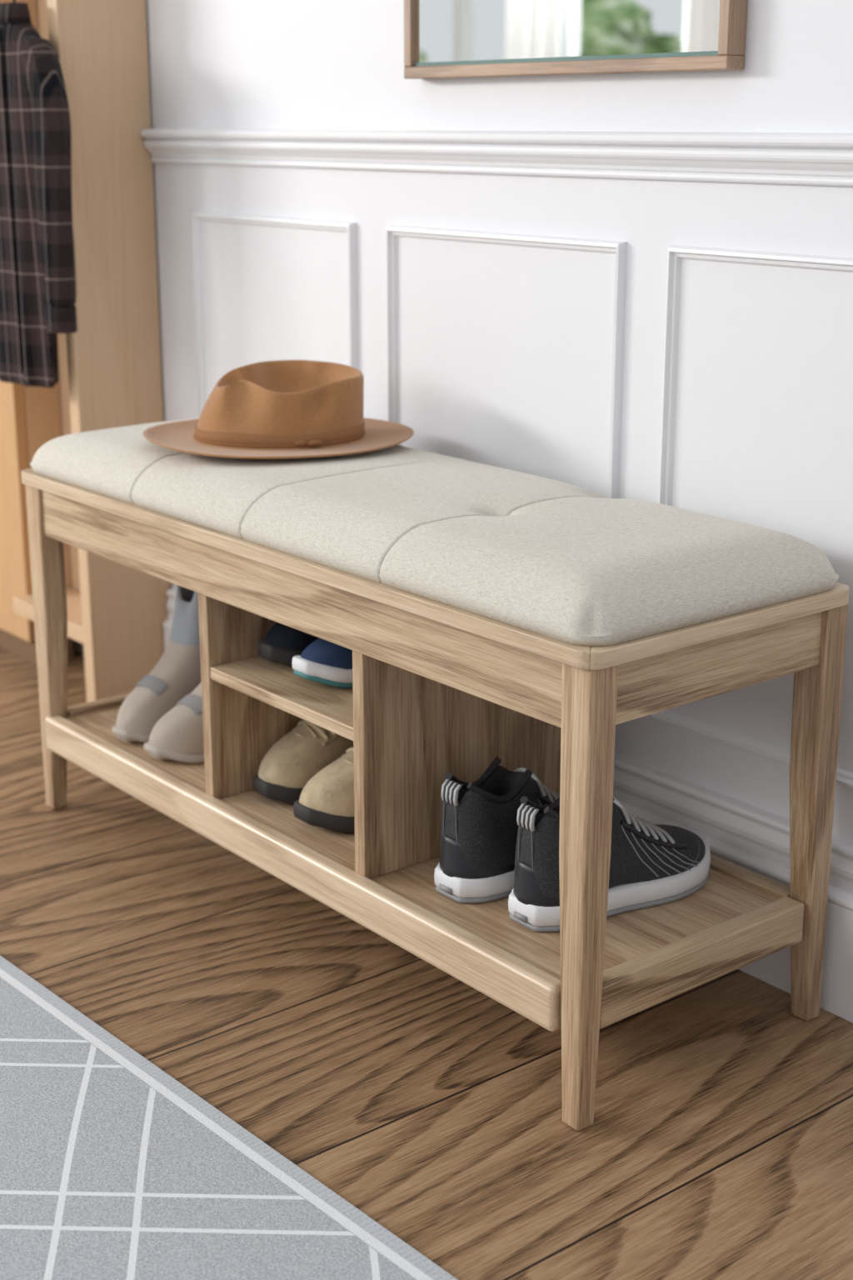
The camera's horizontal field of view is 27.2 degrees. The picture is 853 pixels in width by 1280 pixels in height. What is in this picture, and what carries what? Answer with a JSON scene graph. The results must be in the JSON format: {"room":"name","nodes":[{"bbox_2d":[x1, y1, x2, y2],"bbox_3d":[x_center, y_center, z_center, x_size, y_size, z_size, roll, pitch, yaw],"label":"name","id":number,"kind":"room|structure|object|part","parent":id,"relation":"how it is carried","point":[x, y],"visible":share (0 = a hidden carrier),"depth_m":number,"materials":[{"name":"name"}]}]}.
{"room":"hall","nodes":[
{"label":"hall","id":0,"kind":"room"},
{"bbox_2d":[0,647,852,1279],"bbox_3d":[-2.125,0.385,2.342,4.000,0.060,9.200,-13,21,-37],"label":"floor","id":1,"kind":"structure","parent":0,"point":[718,1145],"depth_m":1.95,"materials":[{"name":"brown wood"}]},
{"bbox_2d":[0,0,170,702],"bbox_3d":[-0.877,-1.109,3.184,0.224,2.330,1.068,-13,21,-37],"label":"wardrobe","id":2,"kind":"object","parent":1,"relation":"on","point":[110,373],"visible":0.53,"depth_m":2.96,"materials":[{"name":"brown wood"}]},
{"bbox_3d":[-0.977,-1.156,3.309,0.022,2.250,0.735,-13,21,-37],"label":"door panel","id":3,"kind":"part","parent":2,"relation":"part of","materials":[{"name":"brown wood"}]},
{"bbox_3d":[-0.714,-1.086,3.072,0.071,2.250,0.020,-13,21,-37],"label":"panel","id":4,"kind":"part","parent":2,"relation":"part of","materials":[{"name":"brown wood"}]},
{"bbox_2d":[0,0,77,387],"bbox_3d":[-0.654,-0.740,2.861,0.081,0.651,0.332,-13,21,-37],"label":"plaid shirt","id":5,"kind":"object","parent":2,"relation":"hanging from","point":[38,288],"visible":1,"depth_m":2.79,"materials":[{"name":"fabric"}]},
{"bbox_2d":[12,586,83,644],"bbox_3d":[-0.634,-0.044,3.232,0.124,0.030,0.297,-13,21,-37],"label":"shelf","id":6,"kind":"object","parent":2,"relation":"attached to","point":[22,605],"depth_m":3.26,"materials":[{"name":"brown wood"}]},
{"bbox_3d":[-0.809,-1.140,3.256,0.021,2.250,1.033,-13,21,-37],"label":"panel","id":7,"kind":"part","parent":2,"relation":"part of","materials":[{"name":"brown wood"}]},
{"bbox_2d":[0,955,457,1279],"bbox_3d":[-0.896,0.597,1.497,1.500,0.008,2.950,-14,21,-39],"label":"area rug","id":8,"kind":"object","parent":1,"relation":"on","point":[112,1167],"visible":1,"depth_m":1.72,"materials":[{"name":"grey carpet"}]},
{"bbox_2d":[20,417,849,1130],"bbox_3d":[-0.063,0.066,2.285,0.400,0.584,1.182,-13,21,-37],"label":"storage bench","id":9,"kind":"object","parent":1,"relation":"on","point":[485,612],"visible":0.85,"depth_m":1.99,"materials":[{"name":"brown wood"}]},
{"bbox_3d":[-0.552,0.013,2.611,0.039,0.500,0.042,-13,21,-37],"label":"leg","id":10,"kind":"part","parent":9,"relation":"part of","materials":[{"name":"brown wood"}]},
{"bbox_3d":[-0.417,0.099,2.753,0.322,0.048,0.028,-13,21,-37],"label":"deck rail","id":11,"kind":"part","parent":9,"relation":"part of","materials":[{"name":"brown wood"}]},
{"bbox_2d":[112,585,201,742],"bbox_3d":[-0.357,0.004,2.578,0.102,0.248,0.254,16,23,43],"label":"boot","id":12,"kind":"object","parent":9,"relation":"on","point":[177,674],"visible":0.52,"depth_m":2.55,"materials":[{"name":"beige leather"}]},
{"bbox_2d":[144,681,204,763],"bbox_3d":[-0.284,0.029,2.492,0.254,0.248,0.102,-14,22,-40],"label":"boot","id":13,"kind":"object","parent":9,"relation":"on","point":[178,735],"visible":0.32,"depth_m":2.44,"materials":[{"name":"beige leather"}]},
{"bbox_2d":[143,360,414,459],"bbox_3d":[-0.198,-0.316,2.362,0.367,0.099,0.316,-2,16,-6],"label":"hat","id":14,"kind":"object","parent":9,"relation":"on","point":[279,409],"visible":1,"depth_m":2.31,"materials":[{"name":"fabric"}]},
{"bbox_3d":[-0.197,-0.277,2.373,0.232,0.003,0.183,-2,16,-6],"label":"hat cord","id":15,"kind":"part","parent":14,"relation":"part of","materials":[{"name":"fabric"}]},
{"bbox_2d":[210,656,353,740],"bbox_3d":[-0.050,0.046,2.253,0.337,0.017,0.309,-13,21,-37],"label":"cubby shelf","id":16,"kind":"object","parent":9,"relation":"attached to","point":[329,707],"depth_m":2.18,"materials":[{"name":"brown wood"}]},
{"bbox_2d":[257,622,319,666],"bbox_3d":[-0.117,-0.020,2.325,0.249,0.068,0.092,-13,21,-37],"label":"shoe","id":17,"kind":"object","parent":9,"relation":"on","point":[282,642],"visible":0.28,"depth_m":2.25,"materials":[{"name":"fabric"}]},
{"bbox_2d":[252,720,353,804],"bbox_3d":[-0.115,0.135,2.373,0.278,0.113,0.115,-12,20,-34],"label":"shoe","id":18,"kind":"object","parent":9,"relation":"on","point":[285,770],"visible":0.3,"depth_m":2.30,"materials":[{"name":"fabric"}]},
{"bbox_3d":[-0.211,0.258,2.226,0.025,0.053,1.109,-13,21,-37],"label":"deck rail","id":19,"kind":"part","parent":9,"relation":"part of","materials":[{"name":"brown wood"}]},
{"bbox_2d":[292,638,353,688],"bbox_3d":[-0.056,0.005,2.241,0.249,0.069,0.094,-13,21,-38],"label":"shoe","id":20,"kind":"object","parent":9,"relation":"on","point":[324,662],"visible":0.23,"depth_m":2.17,"materials":[{"name":"fabric"}]},
{"bbox_2d":[293,747,354,834],"bbox_3d":[-0.043,0.164,2.272,0.278,0.113,0.115,-12,21,-36],"label":"shoe","id":21,"kind":"object","parent":9,"relation":"on","point":[327,801],"visible":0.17,"depth_m":2.20,"materials":[{"name":"fabric"}]},
{"bbox_2d":[30,417,839,646],"bbox_3d":[-0.062,-0.183,2.210,0.391,0.066,1.170,-13,21,-37],"label":"seat cushion","id":22,"kind":"object","parent":9,"relation":"on","point":[522,559],"depth_m":1.92,"materials":[{"name":"beige fabric"}]},
{"bbox_2d":[434,756,634,903],"bbox_3d":[0.128,0.201,2.094,0.287,0.143,0.112,-13,21,-37],"label":"sneaker","id":23,"kind":"object","parent":9,"relation":"on","point":[479,828],"visible":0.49,"depth_m":2.01,"materials":[{"name":"black fabric"}]},
{"bbox_3d":[0.158,0.260,1.773,0.039,0.500,0.042,-13,21,-37],"label":"leg","id":24,"kind":"part","parent":9,"relation":"part of","materials":[{"name":"brown wood"}]},
{"bbox_2d":[508,796,710,931],"bbox_3d":[0.220,0.225,2.011,0.287,0.143,0.112,-12,21,-36],"label":"sneaker","id":25,"kind":"object","parent":9,"relation":"on","point":[652,865],"visible":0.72,"depth_m":1.97,"materials":[{"name":"black fabric"}]},
{"bbox_3d":[0.295,0.346,1.913,0.322,0.048,0.028,-13,21,-37],"label":"deck rail","id":26,"kind":"part","parent":9,"relation":"part of","materials":[{"name":"brown wood"}]},
{"bbox_3d":[0.076,0.193,2.440,0.022,0.048,1.096,-13,21,-37],"label":"deck rail","id":27,"kind":"part","parent":9,"relation":"part of","materials":[{"name":"brown wood"}]},
{"bbox_3d":[0.431,0.198,1.986,0.039,0.500,0.042,-13,21,-37],"label":"leg","id":28,"kind":"part","parent":9,"relation":"part of","materials":[{"name":"brown wood"}]},
{"bbox_2d":[72,0,852,843],"bbox_3d":[-0.636,-1.185,3.143,0.120,2.500,9.200,-13,21,-37],"label":"wall","id":29,"kind":"structure","parent":0,"point":[505,352],"depth_m":2.24,"materials":[{"name":"white paint"}]},
{"bbox_2d":[190,210,358,417],"bbox_3d":[-0.241,-0.365,2.771,0.014,0.587,0.436,-13,21,-37],"label":"trim","id":30,"kind":"structure","parent":29,"relation":"attached to","point":[196,217],"depth_m":2.73,"materials":[{"name":"white paint"}]},
{"bbox_2d":[140,128,852,186],"bbox_3d":[0.876,-0.351,1.331,0.029,0.054,4.230,-13,21,-37],"label":"trim","id":31,"kind":"structure","parent":29,"relation":"attached to","point":[799,158],"depth_m":2.19,"materials":[{"name":"white paint"}]},
{"bbox_2d":[385,225,627,498],"bbox_3d":[0.092,-0.249,2.378,0.014,0.587,0.463,-13,21,-37],"label":"trim","id":32,"kind":"structure","parent":29,"relation":"attached to","point":[392,232],"depth_m":2.25,"materials":[{"name":"white paint"}]},
{"bbox_2d":[162,587,852,1023],"bbox_3d":[0.876,0.472,1.573,0.028,0.207,4.230,-13,21,-37],"label":"baseboard","id":33,"kind":"structure","parent":29,"relation":"attached to","point":[753,838],"depth_m":2.12,"materials":[{"name":"white paint"}]},
{"bbox_2d":[404,0,747,79],"bbox_3d":[0.160,-1.069,2.032,0.029,0.796,0.568,-13,21,-37],"label":"wall mirror","id":34,"kind":"object","parent":29,"relation":"attached to","point":[443,38],"visible":1,"depth_m":2.11,"materials":[{"name":"brown wood"}]},
{"bbox_3d":[-0.015,-1.130,2.238,0.029,0.766,0.015,-13,21,-37],"label":"frame","id":35,"kind":"part","parent":34,"relation":"part of","materials":[{"name":"wood"}]},
{"bbox_3d":[0.160,-0.695,2.143,0.029,0.015,0.568,-13,21,-37],"label":"frame","id":36,"kind":"part","parent":34,"relation":"part of","materials":[{"name":"wood"}]},
{"bbox_3d":[0.334,-1.009,1.827,0.029,0.766,0.015,-13,21,-37],"label":"frame","id":37,"kind":"part","parent":34,"relation":"part of","materials":[{"name":"wood"}]},
{"bbox_2d":[650,245,852,788],"bbox_3d":[0.430,-0.131,1.979,0.014,0.587,0.462,-13,21,-37],"label":"trim","id":38,"kind":"structure","parent":29,"relation":"attached to","point":[676,253],"depth_m":2.08,"materials":[{"name":"white paint"}]},
{"bbox_2d":[439,834,514,879],"bbox_3d":[0.049,0.241,2.029,0.066,0.046,0.083,-13,21,-37],"label":"heels","id":39,"kind":"structure","parent":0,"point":[452,863],"depth_m":2.01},
{"bbox_2d":[513,860,559,906],"bbox_3d":[0.131,0.262,1.958,0.066,0.046,0.083,-12,21,-36],"label":"heels","id":40,"kind":"structure","parent":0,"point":[527,889],"depth_m":1.93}
]}

